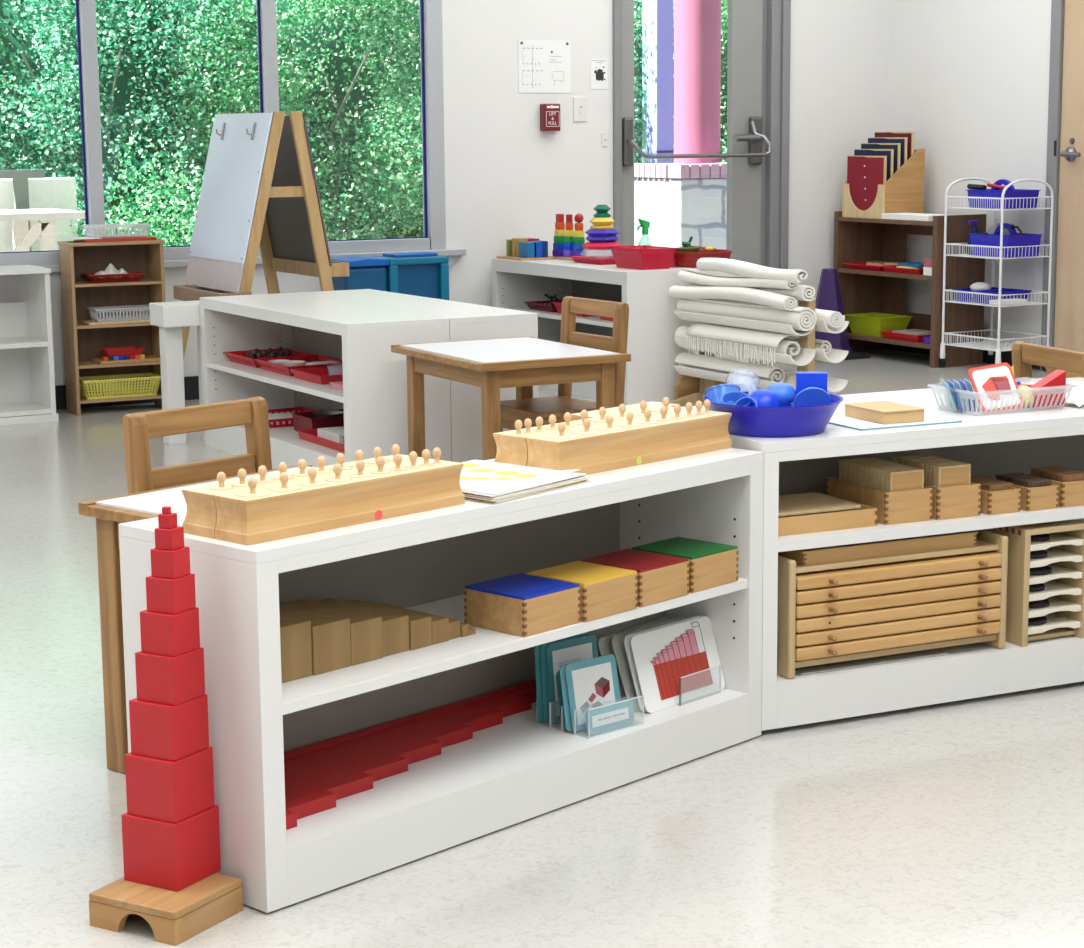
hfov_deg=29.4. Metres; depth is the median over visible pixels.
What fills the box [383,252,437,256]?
flat tray
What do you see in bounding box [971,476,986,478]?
tablet
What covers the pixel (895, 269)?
plastic tray
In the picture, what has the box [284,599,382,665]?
wooden block
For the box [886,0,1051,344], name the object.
wall
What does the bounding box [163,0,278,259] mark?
window
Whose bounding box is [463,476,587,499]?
paper sheet
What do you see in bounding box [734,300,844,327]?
rolled rug
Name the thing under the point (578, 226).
ring
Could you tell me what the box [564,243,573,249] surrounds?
ring
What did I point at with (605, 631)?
picture card
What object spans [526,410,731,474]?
block
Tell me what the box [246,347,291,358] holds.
beads
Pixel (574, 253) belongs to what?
ring
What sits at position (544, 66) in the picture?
notice sheet
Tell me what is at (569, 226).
ring
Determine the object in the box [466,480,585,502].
paper sheet
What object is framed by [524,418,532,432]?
cylinder
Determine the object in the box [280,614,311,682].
wooden block
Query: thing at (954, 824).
floor
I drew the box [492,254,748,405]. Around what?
shelf unit
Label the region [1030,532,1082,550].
tray
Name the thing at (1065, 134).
door
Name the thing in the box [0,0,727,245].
trees
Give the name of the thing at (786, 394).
block
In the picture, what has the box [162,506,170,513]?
cube
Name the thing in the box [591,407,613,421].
cylinder
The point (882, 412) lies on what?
stack
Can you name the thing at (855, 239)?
bookcase
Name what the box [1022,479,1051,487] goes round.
tablet
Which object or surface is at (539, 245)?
square block
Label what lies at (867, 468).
tablet
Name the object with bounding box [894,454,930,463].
tablet
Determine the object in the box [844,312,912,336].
plastic basket
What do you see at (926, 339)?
block
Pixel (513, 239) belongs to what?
square block
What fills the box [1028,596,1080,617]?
tray
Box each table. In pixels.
[0,208,84,251]
[78,464,315,773]
[149,300,204,444]
[391,336,630,460]
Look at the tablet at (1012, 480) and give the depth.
4.15 m
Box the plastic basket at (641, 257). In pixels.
[609,245,676,269]
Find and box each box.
[291,409,343,430]
[464,573,580,636]
[526,561,637,621]
[580,549,688,606]
[632,537,737,592]
[778,493,876,535]
[826,476,932,524]
[923,267,931,275]
[924,258,931,267]
[924,482,980,519]
[980,487,1020,514]
[993,478,1058,510]
[1024,473,1083,507]
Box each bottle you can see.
[637,219,651,245]
[967,220,978,254]
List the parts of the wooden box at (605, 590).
lid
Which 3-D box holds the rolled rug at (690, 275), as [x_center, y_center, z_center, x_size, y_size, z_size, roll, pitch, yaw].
[0.765,-0.768,8.155,0.072,0.072,0.740,-6,11,-29]
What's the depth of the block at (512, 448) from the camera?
3.58 m
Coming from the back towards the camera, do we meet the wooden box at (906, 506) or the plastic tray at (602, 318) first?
the plastic tray at (602, 318)
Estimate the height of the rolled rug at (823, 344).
0.055 m
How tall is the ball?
0.046 m
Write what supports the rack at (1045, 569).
on the shelf unit at (1019, 440)
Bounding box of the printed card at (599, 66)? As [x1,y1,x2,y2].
[591,58,607,88]
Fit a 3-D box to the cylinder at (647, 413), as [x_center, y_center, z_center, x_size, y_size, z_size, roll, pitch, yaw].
[0.190,-0.105,3.703,0.037,0.025,0.037,-6,11,-29]
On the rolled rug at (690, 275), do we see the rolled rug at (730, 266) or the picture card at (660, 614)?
the rolled rug at (730, 266)
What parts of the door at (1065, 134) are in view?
strike plate, handle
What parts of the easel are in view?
leg, panel, leg, leg, rail, leg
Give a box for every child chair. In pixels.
[122,396,271,493]
[500,296,628,431]
[1012,341,1083,381]
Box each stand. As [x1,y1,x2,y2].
[89,873,242,945]
[669,287,848,406]
[679,665,720,705]
[842,149,924,218]
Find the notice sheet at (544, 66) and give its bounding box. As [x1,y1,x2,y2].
[518,40,570,92]
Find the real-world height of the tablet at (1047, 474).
0.056 m
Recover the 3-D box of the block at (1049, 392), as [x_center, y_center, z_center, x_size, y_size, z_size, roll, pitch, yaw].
[1.019,-0.173,4.199,0.080,0.074,0.055,-5,10,-25]
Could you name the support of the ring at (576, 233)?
on the ring at (576, 240)
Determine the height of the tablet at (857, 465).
0.093 m
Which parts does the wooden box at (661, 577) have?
lid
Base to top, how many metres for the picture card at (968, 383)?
0.058 m
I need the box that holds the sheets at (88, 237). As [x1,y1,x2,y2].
[62,236,101,239]
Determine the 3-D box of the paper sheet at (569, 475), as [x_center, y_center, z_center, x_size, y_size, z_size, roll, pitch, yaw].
[-0.084,0.009,3.425,0.204,0.002,0.259,6,12,35]
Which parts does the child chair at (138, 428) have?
post, post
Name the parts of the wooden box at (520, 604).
lid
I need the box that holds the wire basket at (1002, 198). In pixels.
[947,196,1050,210]
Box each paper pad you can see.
[268,412,292,424]
[305,361,339,364]
[828,413,961,430]
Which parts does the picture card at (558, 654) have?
white panel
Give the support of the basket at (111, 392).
on the bookcase at (82, 299)
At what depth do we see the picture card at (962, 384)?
4.17 m
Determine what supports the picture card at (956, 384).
in the basket
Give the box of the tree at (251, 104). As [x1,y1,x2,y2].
[149,0,423,239]
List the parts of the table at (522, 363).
leg, leg, leg, leg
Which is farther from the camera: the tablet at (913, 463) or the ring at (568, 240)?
the ring at (568, 240)
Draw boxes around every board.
[496,256,553,260]
[548,256,573,260]
[778,492,860,516]
[795,648,947,675]
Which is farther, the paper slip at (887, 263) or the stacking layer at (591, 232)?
the paper slip at (887, 263)
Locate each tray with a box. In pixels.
[74,236,156,241]
[80,317,149,324]
[90,355,159,364]
[99,346,144,355]
[173,285,251,300]
[223,348,314,367]
[254,355,341,375]
[268,407,316,427]
[271,258,348,276]
[290,366,342,384]
[296,429,344,452]
[329,381,342,389]
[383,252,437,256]
[524,300,562,311]
[552,299,618,316]
[600,317,612,320]
[778,531,977,565]
[842,262,895,270]
[880,328,930,342]
[881,265,922,273]
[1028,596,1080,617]
[1028,613,1080,634]
[1029,564,1081,584]
[1029,580,1081,600]
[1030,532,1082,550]
[1030,547,1082,567]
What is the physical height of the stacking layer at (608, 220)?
0.034 m
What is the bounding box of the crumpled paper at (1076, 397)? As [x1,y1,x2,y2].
[1065,388,1083,406]
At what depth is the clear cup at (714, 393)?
3.92 m
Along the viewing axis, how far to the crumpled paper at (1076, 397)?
4.23 m
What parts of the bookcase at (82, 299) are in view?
panel, panel, panel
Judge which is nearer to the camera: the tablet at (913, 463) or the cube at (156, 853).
the cube at (156, 853)
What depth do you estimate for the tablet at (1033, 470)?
4.22 m
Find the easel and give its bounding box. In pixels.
[173,111,348,360]
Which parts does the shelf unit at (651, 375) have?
panel, panel, panel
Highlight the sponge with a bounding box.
[970,282,990,290]
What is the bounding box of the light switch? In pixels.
[573,97,586,121]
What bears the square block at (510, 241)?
on the board at (499, 257)
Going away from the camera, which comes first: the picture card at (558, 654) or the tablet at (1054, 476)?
the picture card at (558, 654)
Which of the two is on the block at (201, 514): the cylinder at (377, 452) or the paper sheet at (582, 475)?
the cylinder at (377, 452)
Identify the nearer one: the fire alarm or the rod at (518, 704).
the rod at (518, 704)
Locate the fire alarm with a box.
[540,104,559,130]
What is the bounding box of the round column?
[674,0,720,162]
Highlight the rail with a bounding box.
[0,170,44,250]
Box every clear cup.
[704,384,740,410]
[721,391,750,405]
[734,397,758,406]
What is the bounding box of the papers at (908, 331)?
[892,329,930,334]
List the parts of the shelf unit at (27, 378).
panel, panel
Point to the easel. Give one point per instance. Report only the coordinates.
(259, 188)
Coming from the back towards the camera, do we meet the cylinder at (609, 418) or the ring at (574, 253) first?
the ring at (574, 253)
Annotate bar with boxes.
[622,116,771,165]
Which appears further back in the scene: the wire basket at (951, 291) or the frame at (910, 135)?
the frame at (910, 135)
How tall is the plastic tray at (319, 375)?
0.030 m
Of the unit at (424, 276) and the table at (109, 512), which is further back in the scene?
the unit at (424, 276)
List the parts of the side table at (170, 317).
leg, leg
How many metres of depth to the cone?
10.18 m
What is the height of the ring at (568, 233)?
0.028 m
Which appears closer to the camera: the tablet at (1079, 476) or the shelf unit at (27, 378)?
the tablet at (1079, 476)
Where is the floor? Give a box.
[0,349,1083,947]
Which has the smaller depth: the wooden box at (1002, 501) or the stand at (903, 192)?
the wooden box at (1002, 501)
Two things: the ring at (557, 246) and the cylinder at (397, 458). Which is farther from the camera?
the ring at (557, 246)
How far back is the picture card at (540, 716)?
3.62 m
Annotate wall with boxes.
[0,0,887,385]
[0,177,77,251]
[634,162,726,249]
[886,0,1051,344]
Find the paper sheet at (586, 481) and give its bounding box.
[465,480,590,503]
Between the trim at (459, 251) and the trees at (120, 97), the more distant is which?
the trees at (120, 97)
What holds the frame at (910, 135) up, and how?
in the stand at (903, 192)
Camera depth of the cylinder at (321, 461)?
3.19 m
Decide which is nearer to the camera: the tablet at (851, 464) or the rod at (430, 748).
the rod at (430, 748)
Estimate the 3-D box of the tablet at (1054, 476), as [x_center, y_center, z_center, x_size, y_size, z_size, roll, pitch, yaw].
[1.062,0.024,4.179,0.070,0.056,0.017,-5,10,-25]
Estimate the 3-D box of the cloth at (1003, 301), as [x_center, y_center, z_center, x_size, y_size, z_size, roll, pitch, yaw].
[2.143,-0.791,9.496,0.170,0.022,0.070,-6,11,-29]
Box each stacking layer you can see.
[582,242,621,249]
[585,229,618,235]
[586,236,618,242]
[590,217,614,225]
[590,225,613,228]
[593,205,610,212]
[594,213,610,217]
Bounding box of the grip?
[967,184,986,189]
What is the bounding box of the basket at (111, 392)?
[79,373,160,399]
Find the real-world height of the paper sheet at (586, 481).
0.002 m
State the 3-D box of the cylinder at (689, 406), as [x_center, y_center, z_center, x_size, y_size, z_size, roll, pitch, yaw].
[0.270,-0.119,3.787,0.022,0.025,0.022,-6,11,-29]
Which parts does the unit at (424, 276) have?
frame, inset panel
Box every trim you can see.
[34,248,465,272]
[448,256,458,268]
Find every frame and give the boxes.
[847,156,886,210]
[854,149,893,181]
[861,143,900,173]
[868,137,906,166]
[875,132,913,159]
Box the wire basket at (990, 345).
[944,329,1046,351]
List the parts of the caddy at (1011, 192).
handle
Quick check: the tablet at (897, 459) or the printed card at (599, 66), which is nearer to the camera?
the tablet at (897, 459)
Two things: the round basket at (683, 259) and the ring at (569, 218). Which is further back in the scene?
the ring at (569, 218)
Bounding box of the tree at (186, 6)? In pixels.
[0,0,320,245]
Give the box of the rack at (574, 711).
[536,695,643,738]
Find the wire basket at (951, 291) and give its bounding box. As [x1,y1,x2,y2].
[945,288,1047,306]
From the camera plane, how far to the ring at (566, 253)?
9.26 m
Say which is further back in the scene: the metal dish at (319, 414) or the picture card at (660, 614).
the metal dish at (319, 414)
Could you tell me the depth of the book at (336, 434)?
6.86 m
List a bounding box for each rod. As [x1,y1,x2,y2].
[284,679,535,759]
[284,686,536,765]
[284,695,530,771]
[284,709,502,776]
[285,724,472,783]
[285,739,440,789]
[285,755,407,795]
[285,773,372,802]
[285,791,335,818]
[286,809,296,829]
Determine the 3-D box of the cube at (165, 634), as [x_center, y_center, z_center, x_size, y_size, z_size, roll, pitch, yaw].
[-0.535,0.224,2.971,0.060,0.060,0.060,5,11,29]
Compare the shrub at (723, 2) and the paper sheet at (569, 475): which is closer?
the paper sheet at (569, 475)
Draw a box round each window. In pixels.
[0,0,105,265]
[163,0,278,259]
[327,0,445,253]
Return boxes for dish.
[313,411,343,417]
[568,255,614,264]
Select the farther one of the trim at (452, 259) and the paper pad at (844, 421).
the trim at (452, 259)
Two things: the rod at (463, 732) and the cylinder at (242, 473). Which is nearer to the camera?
the cylinder at (242, 473)
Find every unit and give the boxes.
[0,265,58,425]
[118,448,763,912]
[199,293,451,468]
[294,289,537,462]
[331,255,448,299]
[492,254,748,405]
[681,377,1083,730]
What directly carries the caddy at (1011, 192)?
on the wire cart
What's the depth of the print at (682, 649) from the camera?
3.78 m
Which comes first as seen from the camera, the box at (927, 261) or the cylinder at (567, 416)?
the cylinder at (567, 416)
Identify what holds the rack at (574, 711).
on the shelf unit at (518, 769)
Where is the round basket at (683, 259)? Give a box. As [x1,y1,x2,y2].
[673,249,732,267]
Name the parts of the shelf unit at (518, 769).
panel, panel, panel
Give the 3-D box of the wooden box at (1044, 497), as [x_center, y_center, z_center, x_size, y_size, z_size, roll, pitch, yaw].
[0.968,0.039,4.162,0.076,0.046,0.130,-5,10,-25]
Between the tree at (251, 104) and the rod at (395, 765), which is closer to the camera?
the rod at (395, 765)
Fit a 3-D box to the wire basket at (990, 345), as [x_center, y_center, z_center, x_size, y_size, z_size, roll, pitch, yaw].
[2.120,-0.626,9.670,0.303,0.060,0.386,-6,11,-29]
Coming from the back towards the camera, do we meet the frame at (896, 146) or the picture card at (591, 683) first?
the frame at (896, 146)
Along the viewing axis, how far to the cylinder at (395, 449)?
3.30 m
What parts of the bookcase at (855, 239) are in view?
panel, rail, panel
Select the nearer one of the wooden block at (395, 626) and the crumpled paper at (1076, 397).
the wooden block at (395, 626)
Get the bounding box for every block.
[181,454,429,538]
[214,459,464,545]
[493,406,696,465]
[506,239,511,255]
[509,240,511,255]
[512,238,523,256]
[516,239,527,256]
[518,242,535,257]
[524,238,538,240]
[525,241,542,257]
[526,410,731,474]
[535,240,547,256]
[571,401,679,420]
[749,389,779,406]
[766,383,795,406]
[793,387,831,406]
[796,372,826,394]
[924,337,929,343]
[1027,369,1065,408]
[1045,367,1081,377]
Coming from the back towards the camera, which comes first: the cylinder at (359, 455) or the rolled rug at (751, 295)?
the rolled rug at (751, 295)
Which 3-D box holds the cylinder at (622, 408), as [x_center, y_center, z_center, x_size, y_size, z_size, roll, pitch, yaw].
[0.147,-0.116,3.772,0.047,0.025,0.047,-6,11,-29]
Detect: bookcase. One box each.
[57,239,165,415]
[834,211,985,367]
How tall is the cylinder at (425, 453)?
0.025 m
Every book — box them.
[317,426,343,443]
[897,266,922,268]
[898,262,923,267]
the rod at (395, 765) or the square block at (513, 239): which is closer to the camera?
the rod at (395, 765)
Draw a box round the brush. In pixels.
[1010,224,1021,235]
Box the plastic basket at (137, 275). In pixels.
[81,271,145,282]
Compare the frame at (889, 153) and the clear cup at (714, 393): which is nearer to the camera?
the clear cup at (714, 393)
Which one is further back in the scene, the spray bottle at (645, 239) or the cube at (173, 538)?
the spray bottle at (645, 239)
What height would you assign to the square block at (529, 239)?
0.078 m
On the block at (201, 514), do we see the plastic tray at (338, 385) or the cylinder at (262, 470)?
the cylinder at (262, 470)
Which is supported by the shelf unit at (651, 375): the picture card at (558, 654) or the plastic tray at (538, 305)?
the plastic tray at (538, 305)
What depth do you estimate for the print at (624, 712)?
3.59 m
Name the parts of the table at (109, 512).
leg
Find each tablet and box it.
[839,457,873,480]
[844,458,880,481]
[849,459,885,482]
[854,461,890,484]
[859,462,894,485]
[865,463,901,487]
[870,465,906,488]
[875,466,911,490]
[881,467,917,491]
[886,468,923,491]
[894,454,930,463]
[901,455,937,465]
[909,457,945,467]
[917,459,953,479]
[924,461,962,485]
[932,463,970,487]
[970,478,992,481]
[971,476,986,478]
[971,479,999,482]
[979,481,1005,489]
[984,482,1012,490]
[996,473,1023,480]
[1002,474,1030,481]
[1009,476,1036,484]
[1016,477,1044,485]
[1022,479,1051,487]
[1031,466,1062,475]
[1037,467,1069,477]
[1044,469,1075,478]
[1051,470,1083,480]
[1058,472,1083,481]
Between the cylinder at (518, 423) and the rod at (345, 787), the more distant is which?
the cylinder at (518, 423)
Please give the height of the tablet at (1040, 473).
0.056 m
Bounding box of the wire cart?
[939,177,1053,370]
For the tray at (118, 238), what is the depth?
8.39 m
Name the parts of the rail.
post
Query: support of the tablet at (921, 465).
in the wooden box at (961, 501)
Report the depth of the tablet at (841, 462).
4.12 m
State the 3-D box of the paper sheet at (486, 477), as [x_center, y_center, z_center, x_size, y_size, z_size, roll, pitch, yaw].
[-0.102,0.004,3.443,0.230,0.002,0.276,5,11,31]
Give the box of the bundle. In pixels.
[675,247,699,251]
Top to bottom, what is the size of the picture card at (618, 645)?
0.133 m
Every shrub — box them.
[0,3,32,152]
[65,127,203,245]
[377,0,673,236]
[634,0,727,162]
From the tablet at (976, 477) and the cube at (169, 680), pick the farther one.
the tablet at (976, 477)
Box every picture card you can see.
[534,634,581,722]
[540,635,588,722]
[546,635,597,722]
[556,670,565,726]
[560,655,604,730]
[565,654,620,730]
[575,614,657,656]
[585,700,633,733]
[598,617,668,700]
[612,616,686,711]
[624,615,701,711]
[630,616,724,712]
[655,611,665,618]
[941,380,956,411]
[947,379,961,411]
[953,379,967,410]
[958,379,972,410]
[964,379,978,410]
[968,363,1023,413]
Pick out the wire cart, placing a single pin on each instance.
(991, 345)
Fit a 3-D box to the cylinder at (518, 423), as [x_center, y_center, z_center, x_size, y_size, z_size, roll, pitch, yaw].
[-0.041,-0.082,3.576,0.014,0.025,0.014,-6,11,-29]
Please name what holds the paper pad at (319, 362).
in the plastic tray at (281, 369)
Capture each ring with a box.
[552,249,563,256]
[553,243,563,249]
[554,229,564,235]
[554,236,564,242]
[555,222,564,229]
[556,214,563,221]
[563,250,572,256]
[564,237,573,243]
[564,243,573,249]
[565,223,572,229]
[565,230,573,236]
[566,214,572,222]
[572,251,585,255]
[573,237,584,243]
[573,244,584,250]
[574,214,583,222]
[574,223,582,230]
[574,230,583,236]
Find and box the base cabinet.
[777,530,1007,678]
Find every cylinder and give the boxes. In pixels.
[211,472,232,489]
[231,468,247,485]
[235,477,270,496]
[256,465,273,482]
[268,472,299,490]
[272,462,293,479]
[292,459,307,475]
[298,468,326,485]
[316,456,331,472]
[325,463,350,481]
[330,453,350,469]
[349,450,369,466]
[350,460,371,477]
[368,447,387,463]
[371,457,389,473]
[386,444,405,460]
[390,454,405,470]
[407,451,419,467]
[421,449,430,464]
[433,447,440,462]
[515,420,521,433]
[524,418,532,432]
[533,416,545,430]
[545,414,557,428]
[545,422,577,438]
[564,412,576,426]
[572,418,601,434]
[574,410,593,424]
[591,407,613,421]
[596,415,622,430]
[613,404,634,418]
[618,412,640,426]
[632,401,657,415]
[638,409,657,423]
[651,397,673,411]
[655,406,671,420]
[670,404,684,417]
[683,402,694,415]
[694,401,703,413]
[704,399,710,412]
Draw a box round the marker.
[987,183,1004,188]
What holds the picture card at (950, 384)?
in the basket
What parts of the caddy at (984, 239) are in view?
handle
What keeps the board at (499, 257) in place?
on the shelf unit at (651, 375)
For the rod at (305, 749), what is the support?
on the shelf unit at (518, 769)
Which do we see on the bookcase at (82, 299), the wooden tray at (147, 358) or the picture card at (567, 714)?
the wooden tray at (147, 358)
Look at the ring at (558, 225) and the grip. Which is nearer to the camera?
the ring at (558, 225)
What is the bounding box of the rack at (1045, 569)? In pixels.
[982,519,1083,646]
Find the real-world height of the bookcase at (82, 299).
0.697 m
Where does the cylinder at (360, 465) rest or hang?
on the block at (278, 515)
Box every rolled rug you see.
[668,285,796,310]
[675,323,800,366]
[675,352,784,382]
[677,268,798,289]
[677,299,816,330]
[685,281,815,300]
[696,258,807,283]
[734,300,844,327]
[782,336,831,353]
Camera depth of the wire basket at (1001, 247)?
9.49 m
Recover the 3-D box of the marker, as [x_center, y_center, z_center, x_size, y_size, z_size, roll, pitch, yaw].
[2.089,-1.322,9.497,0.016,0.028,0.112,-6,11,-29]
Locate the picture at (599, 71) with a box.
[594,66,604,80]
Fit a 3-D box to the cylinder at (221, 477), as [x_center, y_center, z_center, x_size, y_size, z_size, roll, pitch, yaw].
[-0.474,0.009,3.054,0.033,0.025,0.033,-6,11,-29]
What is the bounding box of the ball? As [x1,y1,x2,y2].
[1018,386,1032,407]
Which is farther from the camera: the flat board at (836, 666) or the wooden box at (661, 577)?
the flat board at (836, 666)
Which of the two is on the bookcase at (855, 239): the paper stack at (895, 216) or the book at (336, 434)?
the paper stack at (895, 216)
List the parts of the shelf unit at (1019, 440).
panel, panel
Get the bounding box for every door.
[612,0,790,268]
[1040,0,1083,370]
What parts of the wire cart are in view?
caster stem, hoop frame, caster stem, hoop frame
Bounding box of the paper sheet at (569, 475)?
[462,473,586,496]
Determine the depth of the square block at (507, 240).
9.40 m
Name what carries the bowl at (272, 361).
in the plastic tray at (281, 369)
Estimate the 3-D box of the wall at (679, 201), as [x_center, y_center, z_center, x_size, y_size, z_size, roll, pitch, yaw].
[0.948,-1.407,12.642,0.777,0.985,0.802,-6,11,-29]
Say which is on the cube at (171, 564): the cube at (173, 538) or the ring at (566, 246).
the cube at (173, 538)
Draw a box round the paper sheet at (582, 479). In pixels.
[464,478,588,501]
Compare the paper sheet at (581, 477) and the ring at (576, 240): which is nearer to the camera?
the paper sheet at (581, 477)
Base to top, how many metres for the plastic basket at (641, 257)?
0.087 m
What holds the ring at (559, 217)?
on the ring at (558, 225)
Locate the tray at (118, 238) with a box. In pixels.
[74,236,156,241]
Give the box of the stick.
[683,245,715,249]
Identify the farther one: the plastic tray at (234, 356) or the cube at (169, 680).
the plastic tray at (234, 356)
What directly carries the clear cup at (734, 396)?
in the plastic bowl at (772, 422)
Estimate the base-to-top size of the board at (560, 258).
0.010 m
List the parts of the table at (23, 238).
leg, leg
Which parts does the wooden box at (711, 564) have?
lid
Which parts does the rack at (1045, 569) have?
panel, panel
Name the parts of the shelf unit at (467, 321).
panel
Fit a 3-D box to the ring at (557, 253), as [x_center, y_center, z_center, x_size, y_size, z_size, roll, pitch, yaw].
[0.082,-1.000,9.346,0.051,0.030,0.051,-6,11,-29]
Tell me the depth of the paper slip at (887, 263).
10.19 m
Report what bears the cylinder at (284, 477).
on the block at (278, 515)
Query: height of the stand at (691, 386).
0.525 m
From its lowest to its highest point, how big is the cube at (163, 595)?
0.050 m
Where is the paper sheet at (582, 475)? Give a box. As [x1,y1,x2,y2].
[463,475,584,497]
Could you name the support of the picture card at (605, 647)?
on the shelf unit at (518, 769)
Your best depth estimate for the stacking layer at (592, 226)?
8.97 m
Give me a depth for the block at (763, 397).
3.87 m
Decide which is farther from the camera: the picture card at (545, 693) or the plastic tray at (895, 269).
the plastic tray at (895, 269)
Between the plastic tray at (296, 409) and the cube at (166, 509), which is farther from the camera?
the plastic tray at (296, 409)
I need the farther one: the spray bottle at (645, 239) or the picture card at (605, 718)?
the spray bottle at (645, 239)
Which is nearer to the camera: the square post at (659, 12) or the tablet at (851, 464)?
the tablet at (851, 464)
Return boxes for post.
[642,0,646,162]
[647,0,672,162]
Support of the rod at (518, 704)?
on the shelf unit at (518, 769)
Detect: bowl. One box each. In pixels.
[268,360,289,368]
[282,360,305,370]
[703,389,842,437]
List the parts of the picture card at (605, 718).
white panel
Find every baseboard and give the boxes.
[55,335,797,409]
[883,343,1039,369]
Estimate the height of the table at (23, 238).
0.810 m
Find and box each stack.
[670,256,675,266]
[844,401,925,423]
[881,213,947,220]
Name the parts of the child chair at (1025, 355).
post, post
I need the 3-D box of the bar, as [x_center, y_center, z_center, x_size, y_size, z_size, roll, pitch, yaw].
[0.747,-1.593,9.893,0.803,0.235,0.110,-6,11,-29]
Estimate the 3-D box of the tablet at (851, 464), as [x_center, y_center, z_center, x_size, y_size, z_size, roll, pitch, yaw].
[0.647,0.021,4.108,0.078,0.093,0.014,-5,10,-25]
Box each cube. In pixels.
[121,805,220,891]
[125,747,214,822]
[129,694,208,760]
[135,647,204,705]
[140,607,199,656]
[146,573,195,613]
[150,546,189,578]
[155,526,183,549]
[158,513,177,528]
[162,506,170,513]
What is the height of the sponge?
0.050 m
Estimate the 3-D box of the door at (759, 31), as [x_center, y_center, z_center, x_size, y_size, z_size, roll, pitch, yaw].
[0.739,-1.617,10.027,1.008,2.140,0.185,-6,11,-29]
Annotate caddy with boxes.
[967,179,1040,208]
[969,223,1042,257]
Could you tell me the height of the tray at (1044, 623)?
0.012 m
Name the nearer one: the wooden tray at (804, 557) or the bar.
the wooden tray at (804, 557)
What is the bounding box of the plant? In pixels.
[682,236,692,247]
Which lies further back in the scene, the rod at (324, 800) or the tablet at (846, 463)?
the tablet at (846, 463)
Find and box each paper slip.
[866,261,885,263]
[866,263,884,265]
[884,262,897,265]
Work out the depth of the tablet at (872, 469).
4.02 m
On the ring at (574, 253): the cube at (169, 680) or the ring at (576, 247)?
the ring at (576, 247)
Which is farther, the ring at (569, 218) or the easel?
the ring at (569, 218)
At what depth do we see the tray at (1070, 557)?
4.15 m
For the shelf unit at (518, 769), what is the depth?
3.40 m
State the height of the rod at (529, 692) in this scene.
0.022 m
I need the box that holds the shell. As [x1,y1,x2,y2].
[705,247,713,250]
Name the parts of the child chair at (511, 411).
rail, leg, seat, rail, post, post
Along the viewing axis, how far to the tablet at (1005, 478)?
4.17 m
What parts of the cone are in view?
plate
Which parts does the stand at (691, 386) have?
post, post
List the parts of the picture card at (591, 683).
white panel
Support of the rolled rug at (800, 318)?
on the stand at (691, 386)
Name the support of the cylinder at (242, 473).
on the block at (201, 514)
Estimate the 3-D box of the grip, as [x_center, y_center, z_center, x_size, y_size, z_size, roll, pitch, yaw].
[2.018,-1.332,9.582,0.024,0.028,0.111,-6,11,-29]
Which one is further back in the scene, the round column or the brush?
the round column
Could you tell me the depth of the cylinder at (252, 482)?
3.00 m
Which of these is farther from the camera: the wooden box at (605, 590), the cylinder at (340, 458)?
the wooden box at (605, 590)
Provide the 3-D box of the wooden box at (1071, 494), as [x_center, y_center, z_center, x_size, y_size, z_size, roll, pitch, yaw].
[1.052,0.030,4.202,0.090,0.050,0.130,-5,10,-25]
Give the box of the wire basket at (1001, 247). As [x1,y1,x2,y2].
[946,243,1049,258]
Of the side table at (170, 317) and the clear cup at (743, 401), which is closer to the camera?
the clear cup at (743, 401)
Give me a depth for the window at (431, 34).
9.24 m
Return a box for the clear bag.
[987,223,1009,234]
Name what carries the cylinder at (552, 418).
on the block at (512, 448)
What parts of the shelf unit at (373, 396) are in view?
panel, panel, panel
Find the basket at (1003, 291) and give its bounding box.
[972,289,1031,303]
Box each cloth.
[94,270,104,277]
[104,263,119,277]
[117,268,132,277]
[989,298,1026,304]
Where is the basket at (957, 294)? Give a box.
[952,287,1010,301]
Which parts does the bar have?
pivot plate, pivot plate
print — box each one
[580,677,609,712]
[598,712,624,720]
[651,622,712,699]
[982,376,1011,399]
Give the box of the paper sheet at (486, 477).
[460,460,579,494]
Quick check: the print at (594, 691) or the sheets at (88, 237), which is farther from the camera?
the sheets at (88, 237)
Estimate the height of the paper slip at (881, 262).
0.030 m
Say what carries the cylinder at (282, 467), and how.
on the block at (201, 514)
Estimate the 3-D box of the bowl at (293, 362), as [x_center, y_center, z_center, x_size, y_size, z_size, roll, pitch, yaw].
[-0.858,-0.372,7.139,0.084,0.033,0.084,-6,11,-29]
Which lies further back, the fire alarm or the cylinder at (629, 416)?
the fire alarm
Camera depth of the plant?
8.74 m
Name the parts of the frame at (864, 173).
wood frame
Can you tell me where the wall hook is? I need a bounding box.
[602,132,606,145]
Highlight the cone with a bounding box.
[815,268,870,361]

